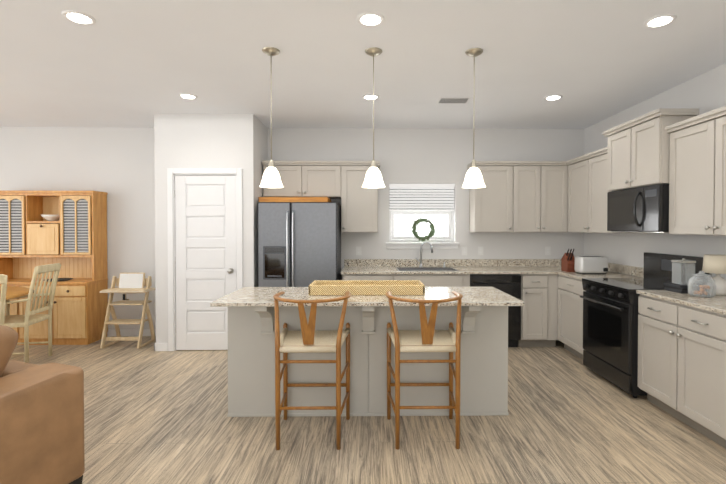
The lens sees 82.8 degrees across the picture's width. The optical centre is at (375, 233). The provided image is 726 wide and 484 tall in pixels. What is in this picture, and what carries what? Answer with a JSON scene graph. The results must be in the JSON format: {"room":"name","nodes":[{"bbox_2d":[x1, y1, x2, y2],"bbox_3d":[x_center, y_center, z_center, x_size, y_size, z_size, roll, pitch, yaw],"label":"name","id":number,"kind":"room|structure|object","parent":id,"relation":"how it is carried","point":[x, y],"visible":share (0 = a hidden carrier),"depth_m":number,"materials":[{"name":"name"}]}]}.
{"room":"kitchen","nodes":[
{"label":"kitchen","id":0,"kind":"room"},
{"bbox_2d":[154,114,267,342],"bbox_3d":[-1.986,-0.016,5.085,1.135,2.740,0.659,0,1,-1],"label":"wall","id":1,"kind":"structure","parent":0,"point":[236,141],"depth_m":4.75,"materials":[{"name":"paint"}]},
{"bbox_2d":[167,168,242,350],"bbox_3d":[-1.970,0.302,4.801,0.858,2.112,0.118,0,1,-1],"label":"door frame","id":2,"kind":"structure","parent":1,"relation":"attached to","point":[173,172],"depth_m":4.74,"materials":[{"name":"white wood"}]},
{"bbox_2d":[175,175,236,349],"bbox_3d":[-1.976,0.337,4.759,0.714,2.026,0.106,0,1,-1],"label":"pantry door","id":3,"kind":"structure","parent":1,"relation":"in","point":[205,234],"depth_m":4.77,"materials":[{"name":"white wood"}]},
{"bbox_2d":[0,127,583,328],"bbox_3d":[-1.875,-0.022,5.496,9.680,2.740,0.160,0,1,-1],"label":"wall","id":4,"kind":"structure","parent":0,"point":[117,165],"depth_m":5.42,"materials":[{"name":"paint"}]},
{"bbox_2d":[107,329,167,350],"bbox_3d":[-3.957,1.306,5.074,5.106,0.095,0.674,0,1,-1],"label":"baseboard","id":5,"kind":"structure","parent":4,"relation":"attached to","point":[146,332],"depth_m":5.40,"materials":[{"name":"white wood"}]},
{"bbox_2d":[262,162,309,196],"bbox_3d":[-1.128,-0.669,5.254,0.550,0.415,0.317,0,1,-1],"label":"upper cabinet","id":6,"kind":"object","parent":4,"relation":"attached to","point":[294,176],"depth_m":5.10,"materials":[{"name":"beige wood"}]},
{"bbox_2d":[310,162,341,197],"bbox_3d":[-0.707,-0.669,5.259,0.548,0.415,0.317,0,1,-1],"label":"upper cabinet","id":7,"kind":"object","parent":4,"relation":"attached to","point":[325,177],"depth_m":5.11,"materials":[{"name":"beige wood"}]},
{"bbox_2d":[338,162,377,231],"bbox_3d":[-0.205,-0.449,5.268,0.455,0.856,0.317,0,1,-1],"label":"upper cabinet","id":8,"kind":"object","parent":4,"relation":"attached to","point":[359,205],"depth_m":5.12,"materials":[{"name":"beige wood"}]},
{"bbox_2d":[386,183,458,248],"bbox_3d":[0.615,-0.238,5.481,0.972,0.868,0.160,0,1,-1],"label":"window","id":9,"kind":"structure","parent":4,"relation":"in","point":[448,242],"depth_m":5.53,"materials":[{"name":"paint"}]},
{"bbox_2d":[389,184,454,210],"bbox_3d":[0.615,-0.359,5.480,0.866,0.614,0.058,0,1,-1],"label":"window blinds","id":10,"kind":"object","parent":9,"relation":"attached to","point":[421,197],"visible":0.96,"depth_m":5.47,"materials":[{"name":"white plastic"}]},
{"bbox_2d":[411,217,434,241],"bbox_3d":[0.616,-0.101,5.356,0.325,0.408,0.047,0,1,-1],"label":"wreath","id":11,"kind":"object","parent":9,"relation":"hanging from","point":[431,227],"visible":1,"depth_m":5.34,"materials":[{"name":"green plant"}]},
{"bbox_2d":[356,247,550,254],"bbox_3d":[1.266,0.234,4.124,3.028,0.135,2.659,0,1,-1],"label":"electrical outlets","id":12,"kind":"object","parent":4,"relation":"attached to","point":[480,250],"depth_m":5.45,"materials":[{"name":"white plastic"}]},
{"bbox_2d":[467,162,521,231],"bbox_3d":[1.508,-0.449,5.287,0.541,0.856,0.317,0,1,-1],"label":"upper cabinet","id":13,"kind":"object","parent":4,"relation":"attached to","point":[493,207],"depth_m":5.14,"materials":[{"name":"beige wood"}]},
{"bbox_2d":[518,162,545,231],"bbox_3d":[1.880,-0.449,5.291,0.484,0.856,0.317,0,1,-1],"label":"upper cabinet","id":14,"kind":"object","parent":4,"relation":"attached to","point":[532,212],"depth_m":5.14,"materials":[{"name":"beige wood"}]},
{"bbox_2d":[546,162,561,231],"bbox_3d":[2.196,-0.449,5.294,0.401,0.856,0.317,0,1,-1],"label":"upper cabinet","id":15,"kind":"object","parent":4,"relation":"attached to","point":[553,170],"depth_m":5.15,"materials":[{"name":"beige wood"}]},
{"bbox_2d":[0,0,725,128],"bbox_3d":[-1.829,-1.396,1.343,9.680,0.120,8.710,0,1,-1],"label":"ceiling","id":16,"kind":"structure","parent":0,"point":[129,63],"depth_m":3.23,"materials":[{"name":"paint"}]},
{"bbox_2d":[62,10,95,24],"bbox_3d":[-1.853,-1.347,2.568,0.175,0.009,0.175,1,1,44],"label":"recessed light","id":17,"kind":"object","parent":16,"relation":"in","point":[78,17],"depth_m":2.55,"materials":[{"name":"white plastic"}]},
{"bbox_2d":[179,93,197,98],"bbox_3d":[-1.870,-1.368,4.098,0.175,0.009,0.175,1,1,44],"label":"recessed light","id":18,"kind":"object","parent":16,"relation":"in","point":[183,95],"depth_m":4.08,"materials":[{"name":"white plastic"}]},
{"bbox_2d":[259,47,282,187],"bbox_3d":[-0.777,-0.854,3.057,0.176,1.008,0.176,0,1,-1],"label":"pendant light","id":19,"kind":"object","parent":16,"relation":"hanging from","point":[271,178],"visible":1,"depth_m":3.02,"materials":[{"name":"white glass"}]},
{"bbox_2d":[357,12,383,26],"bbox_3d":[-0.033,-1.348,2.588,0.175,0.009,0.175,1,1,44],"label":"recessed light","id":20,"kind":"object","parent":16,"relation":"in","point":[370,19],"depth_m":2.57,"materials":[{"name":"white plastic"}]},
{"bbox_2d":[362,94,379,99],"bbox_3d":[-0.049,-1.368,4.118,0.175,0.009,0.175,1,1,44],"label":"recessed light","id":21,"kind":"object","parent":16,"relation":"in","point":[367,96],"depth_m":4.10,"materials":[{"name":"white plastic"}]},
{"bbox_2d":[362,47,384,187],"bbox_3d":[-0.016,-0.854,3.065,0.176,1.008,0.176,0,1,-1],"label":"pendant light","id":22,"kind":"object","parent":16,"relation":"hanging from","point":[373,178],"visible":1,"depth_m":3.03,"materials":[{"name":"white glass"}]},
{"bbox_2d":[437,97,470,102],"bbox_3d":[0.796,-1.367,4.218,0.320,0.014,0.190,0,1,-1],"label":"ceiling vent","id":23,"kind":"object","parent":16,"relation":"in","point":[453,99],"visible":1,"depth_m":4.18,"materials":[{"name":"white metal"}]},
{"bbox_2d":[462,48,485,187],"bbox_3d":[0.734,-0.854,3.074,0.176,1.008,0.176,0,1,-1],"label":"pendant light","id":24,"kind":"object","parent":16,"relation":"hanging from","point":[473,178],"visible":1,"depth_m":3.04,"materials":[{"name":"white glass"}]},
{"bbox_2d":[544,95,562,100],"bbox_3d":[1.786,-1.369,4.138,0.175,0.009,0.175,1,1,44],"label":"recessed light","id":25,"kind":"object","parent":16,"relation":"in","point":[551,97],"depth_m":4.12,"materials":[{"name":"white plastic"}]},
{"bbox_2d":[643,13,676,27],"bbox_3d":[1.803,-1.348,2.609,0.175,0.009,0.175,1,1,44],"label":"recessed light","id":26,"kind":"object","parent":16,"relation":"in","point":[661,20],"depth_m":2.59,"materials":[{"name":"white plastic"}]},
{"bbox_2d":[10,336,725,483],"bbox_3d":[-1.829,1.464,1.381,9.680,0.120,8.710,0,1,-1],"label":"floor","id":27,"kind":"structure","parent":0,"point":[151,416],"depth_m":2.81,"materials":[{"name":"brown wood"}]},
{"bbox_2d":[0,274,7,325],"bbox_3d":[-3.470,0.858,3.454,0.556,1.035,0.504,0,1,31],"label":"dining chair","id":28,"kind":"object","parent":27,"relation":"on","point":[3,279],"visible":0.62,"depth_m":3.50,"materials":[{"name":"beige wood"}]},
{"bbox_2d":[0,286,28,299],"bbox_3d":[-4.349,0.993,4.093,1.440,0.748,1.440,0,1,-1],"label":"dining table","id":29,"kind":"object","parent":27,"relation":"on","point":[12,292],"visible":0.65,"depth_m":4.37,"materials":[{"name":"brown wood"}]},
{"bbox_2d":[4,263,60,362],"bbox_3d":[-3.753,0.846,4.356,0.556,1.035,0.504,0,1,-11],"label":"dining chair","id":30,"kind":"object","parent":27,"relation":"on","point":[28,319],"visible":0.92,"depth_m":4.35,"materials":[{"name":"beige wood"}]},
{"bbox_2d":[0,325,84,483],"bbox_3d":[-2.720,0.913,2.123,2.150,0.962,0.990,0,1,21],"label":"sofa","id":31,"kind":"object","parent":27,"relation":"on","point":[42,424],"visible":1,"depth_m":2.03,"materials":[{"name":"leather"}]},
{"bbox_2d":[0,190,107,344],"bbox_3d":[-4.126,0.408,5.159,1.254,1.890,0.436,0,1,-1],"label":"hutch","id":32,"kind":"object","parent":27,"relation":"on","point":[72,240],"visible":0.73,"depth_m":5.10,"materials":[{"name":"brown wood"}]},
{"bbox_2d":[41,215,59,220],"bbox_3d":[-4.107,-0.201,5.224,0.244,0.080,0.244,0,1,-1],"label":"bowl","id":33,"kind":"object","parent":32,"relation":"on","point":[52,217],"visible":0.81,"depth_m":5.16,"materials":[{"name":"ceramic"}]},
{"bbox_2d":[43,278,72,281],"bbox_3d":[-3.961,0.573,5.131,0.300,0.014,0.300,0,1,-1],"label":"plate","id":34,"kind":"object","parent":32,"relation":"on","point":[62,279],"visible":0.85,"depth_m":5.17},
{"bbox_2d":[99,273,155,348],"bbox_3d":[-3.009,0.918,4.998,0.540,0.875,0.376,0,1,-1],"label":"chair","id":35,"kind":"object","parent":27,"relation":"on","point":[130,282],"visible":0.98,"depth_m":5.01,"materials":[{"name":"brown wood"}]},
{"bbox_2d":[258,202,340,286],"bbox_3d":[-0.911,0.492,5.056,0.918,1.725,0.716,0,1,-1],"label":"fridge","id":36,"kind":"object","parent":27,"relation":"on","point":[299,244],"visible":0.5,"depth_m":4.75,"materials":[{"name":"metal"}]},
{"bbox_2d":[259,197,330,202],"bbox_3d":[-0.978,-0.405,5.081,0.815,0.062,0.460,0,1,-1],"label":"cutting board","id":37,"kind":"object","parent":36,"relation":"on","point":[294,199],"visible":0.54,"depth_m":4.85,"materials":[{"name":"orange wood"}]},
{"bbox_2d":[273,291,350,449],"bbox_3d":[-0.437,0.900,2.834,0.531,0.968,0.484,0,1,-1],"label":"stool","id":38,"kind":"object","parent":27,"relation":"on","point":[307,338],"visible":1,"depth_m":2.65,"materials":[{"name":"brown wood"}]},
{"bbox_2d":[210,287,524,416],"bbox_3d":[-0.057,0.922,3.204,2.164,0.915,0.750,0,1,-1],"label":"kitchen island","id":39,"kind":"object","parent":27,"relation":"on","point":[368,318],"visible":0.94,"depth_m":3.11,"materials":[{"name":"wood"}]},
{"bbox_2d":[308,280,424,294],"bbox_3d":[-0.070,0.424,3.252,0.880,0.077,0.300,0,1,-1],"label":"woven tray","id":40,"kind":"object","parent":39,"relation":"on","point":[365,287],"visible":1,"depth_m":3.10,"materials":[{"name":"beige wicker"}]},
{"bbox_2d":[341,267,400,279],"bbox_3d":[-0.068,0.911,5.133,0.690,0.884,0.627,0,1,-1],"label":"base cabinet","id":41,"kind":"object","parent":27,"relation":"on","point":[347,273],"depth_m":4.83,"materials":[{"name":"beige wood"}]},
{"bbox_2d":[386,291,462,449],"bbox_3d":[0.333,0.900,2.842,0.531,0.968,0.484,0,1,-1],"label":"stool","id":42,"kind":"object","parent":27,"relation":"on","point":[427,337],"visible":0.98,"depth_m":2.65,"materials":[{"name":"brown wood"}]},
{"bbox_2d":[397,267,472,286],"bbox_3d":[0.622,0.911,5.141,0.969,0.884,0.627,0,1,-1],"label":"base cabinet","id":43,"kind":"object","parent":27,"relation":"on","point":[459,278],"depth_m":4.82,"materials":[{"name":"beige wood"}]},
{"bbox_2d":[416,242,433,266],"bbox_3d":[0.628,0.267,5.312,0.220,0.336,0.138,0,1,-1],"label":"faucet","id":44,"kind":"object","parent":43,"relation":"on","point":[420,261],"visible":1,"depth_m":5.32,"materials":[{"name":"metal"}]},
{"bbox_2d":[396,267,458,270],"bbox_3d":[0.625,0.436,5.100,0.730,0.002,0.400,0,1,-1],"label":"sink","id":45,"kind":"object","parent":43,"relation":"in","point":[425,269],"visible":1,"depth_m":5.04,"materials":[{"name":"metal"}]},
{"bbox_2d":[470,274,520,346],"bbox_3d":[1.409,0.917,5.111,0.596,0.872,0.588,0,1,-1],"label":"dishwasher","id":46,"kind":"object","parent":27,"relation":"on","point":[509,284],"visible":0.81,"depth_m":4.82,"materials":[{"name":"black metal"}]},
{"bbox_2d":[501,267,540,346],"bbox_3d":[1.867,0.910,5.154,0.312,0.884,0.627,0,1,-1],"label":"base cabinet","id":47,"kind":"object","parent":27,"relation":"on","point":[530,279],"depth_m":4.85,"materials":[{"name":"beige wood"}]},
{"bbox_2d":[533,267,560,346],"bbox_3d":[2.059,0.911,5.128,0.200,0.884,0.683,0,1,-1],"label":"base cabinet","id":48,"kind":"object","parent":27,"relation":"on","point":[550,280],"depth_m":4.86,"materials":[{"name":"beige wood"}]},
{"bbox_2d":[557,271,652,359],"bbox_3d":[2.460,0.919,4.517,0.628,0.884,0.696,0,1,-1],"label":"base cabinet","id":49,"kind":"object","parent":27,"relation":"on","point":[571,333],"depth_m":4.51,"materials":[{"name":"beige wood"}]},
{"bbox_2d":[561,249,575,271],"bbox_3d":[2.268,0.307,4.819,0.100,0.268,0.195,0,1,-1],"label":"knife block","id":50,"kind":"object","parent":49,"relation":"on","point":[567,262],"visible":0.96,"depth_m":4.78,"materials":[{"name":"red wood"}]},
{"bbox_2d":[575,256,607,273],"bbox_3d":[2.410,0.349,4.600,0.310,0.190,0.178,0,1,-1],"label":"toaster","id":51,"kind":"object","parent":49,"relation":"on","point":[591,264],"visible":1,"depth_m":4.52,"materials":[{"name":"silver metal"}]},
{"bbox_2d":[580,252,709,397],"bbox_3d":[2.404,0.781,3.784,0.722,1.180,0.756,0,1,-1],"label":"range","id":52,"kind":"object","parent":27,"relation":"on","point":[610,329],"visible":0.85,"depth_m":3.69,"materials":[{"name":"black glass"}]},
{"bbox_2d":[636,291,725,442],"bbox_3d":[2.478,0.941,2.922,0.628,0.884,0.963,0,1,-1],"label":"base cabinet","id":53,"kind":"object","parent":27,"relation":"on","point":[682,357],"depth_m":2.93,"materials":[{"name":"beige wood"}]},
{"bbox_2d":[663,283,699,292],"bbox_3d":[2.455,0.432,3.290,0.177,0.060,0.199,0,1,-1],"label":"tray","id":54,"kind":"object","parent":53,"relation":"on","point":[674,287],"visible":0.54,"depth_m":3.24,"materials":[{"name":"black metal"}]},
{"bbox_2d":[671,258,695,284],"bbox_3d":[2.460,0.298,3.288,0.116,0.205,0.116,0,1,-1],"label":"glass canister","id":55,"kind":"object","parent":53,"relation":"on","point":[683,261],"visible":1,"depth_m":3.28,"materials":[{"name":"white"}]},
{"bbox_2d":[687,271,715,297],"bbox_3d":[2.432,0.370,3.069,0.170,0.189,0.170,0,1,-1],"label":"cookie jar","id":56,"kind":"object","parent":53,"relation":"on","point":[703,289],"visible":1,"depth_m":3.06,"materials":[{"name":"clear glass"}]},
{"bbox_2d":[702,254,725,294],"bbox_3d":[2.631,0.314,3.160,0.196,0.300,0.196,0,1,-1],"label":"table lamp","id":57,"kind":"object","parent":53,"relation":"on","point":[714,264],"visible":0.85,"depth_m":3.11,"materials":[{"name":"ceramic"}]},
{"bbox_2d":[717,311,725,448],"bbox_3d":[2.487,0.952,2.084,0.628,0.884,0.994,0,1,-1],"label":"base cabinet","id":58,"kind":"object","parent":27,"relation":"on","point":[721,315],"depth_m":2.59,"materials":[{"name":"beige wood"}]},
{"bbox_2d":[584,63,725,278],"bbox_3d":[2.887,0.035,1.264,0.150,2.740,8.410,0,1,-1],"label":"wall","id":59,"kind":"structure","parent":0,"point":[705,92],"depth_m":4.00,"materials":[{"name":"paint"}]},
{"bbox_2d":[562,154,589,232],"bbox_3d":[2.556,-0.443,4.868,0.427,0.856,0.583,0,1,-1],"label":"upper cabinet","id":60,"kind":"object","parent":59,"relation":"attached to","point":[576,172],"depth_m":4.92,"materials":[{"name":"beige wood"}]},
{"bbox_2d":[606,126,625,193],"bbox_3d":[2.556,-0.714,3.924,0.448,0.576,0.444,0,1,-1],"label":"upper cabinet","id":61,"kind":"object","parent":59,"relation":"attached to","point":[613,151],"depth_m":4.02,"materials":[{"name":"beige wood"}]},
{"bbox_2d":[590,150,649,232],"bbox_3d":[2.586,-0.437,4.428,0.378,0.856,0.553,0,1,-1],"label":"upper cabinet","id":62,"kind":"object","parent":59,"relation":"attached to","point":[598,196],"depth_m":4.45,"materials":[{"name":"beige wood"}]},
{"bbox_2d":[622,110,713,189],"bbox_3d":[2.560,-0.709,3.608,0.448,0.576,0.443,0,1,-1],"label":"upper cabinet","id":63,"kind":"object","parent":59,"relation":"attached to","point":[644,148],"depth_m":3.53,"materials":[{"name":"beige wood"}]},
{"bbox_2d":[607,184,668,232],"bbox_3d":[2.528,-0.216,3.772,0.506,0.404,0.752,0,1,-1],"label":"microwave","id":64,"kind":"object","parent":63,"relation":"attached to","point":[643,209],"visible":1,"depth_m":3.63,"materials":[{"name":"black metal"}]},
{"bbox_2d":[666,118,701,234],"bbox_3d":[2.600,-0.420,3.130,0.378,0.856,0.518,0,1,-1],"label":"upper cabinet","id":65,"kind":"object","parent":59,"relation":"attached to","point":[681,152],"depth_m":3.22,"materials":[{"name":"beige wood"}]},
{"bbox_2d":[702,110,725,235],"bbox_3d":[2.605,-0.414,2.705,0.378,0.856,0.589,0,1,-1],"label":"upper cabinet","id":66,"kind":"object","parent":59,"relation":"attached to","point":[713,125],"depth_m":2.94,"materials":[{"name":"beige wood"}]},
{"label":"outside","id":67,"kind":"structure","parent":0,"visible":0},
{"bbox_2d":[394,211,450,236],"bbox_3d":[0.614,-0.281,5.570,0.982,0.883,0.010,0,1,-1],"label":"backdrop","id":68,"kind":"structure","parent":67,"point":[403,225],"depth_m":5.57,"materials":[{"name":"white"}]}
]}

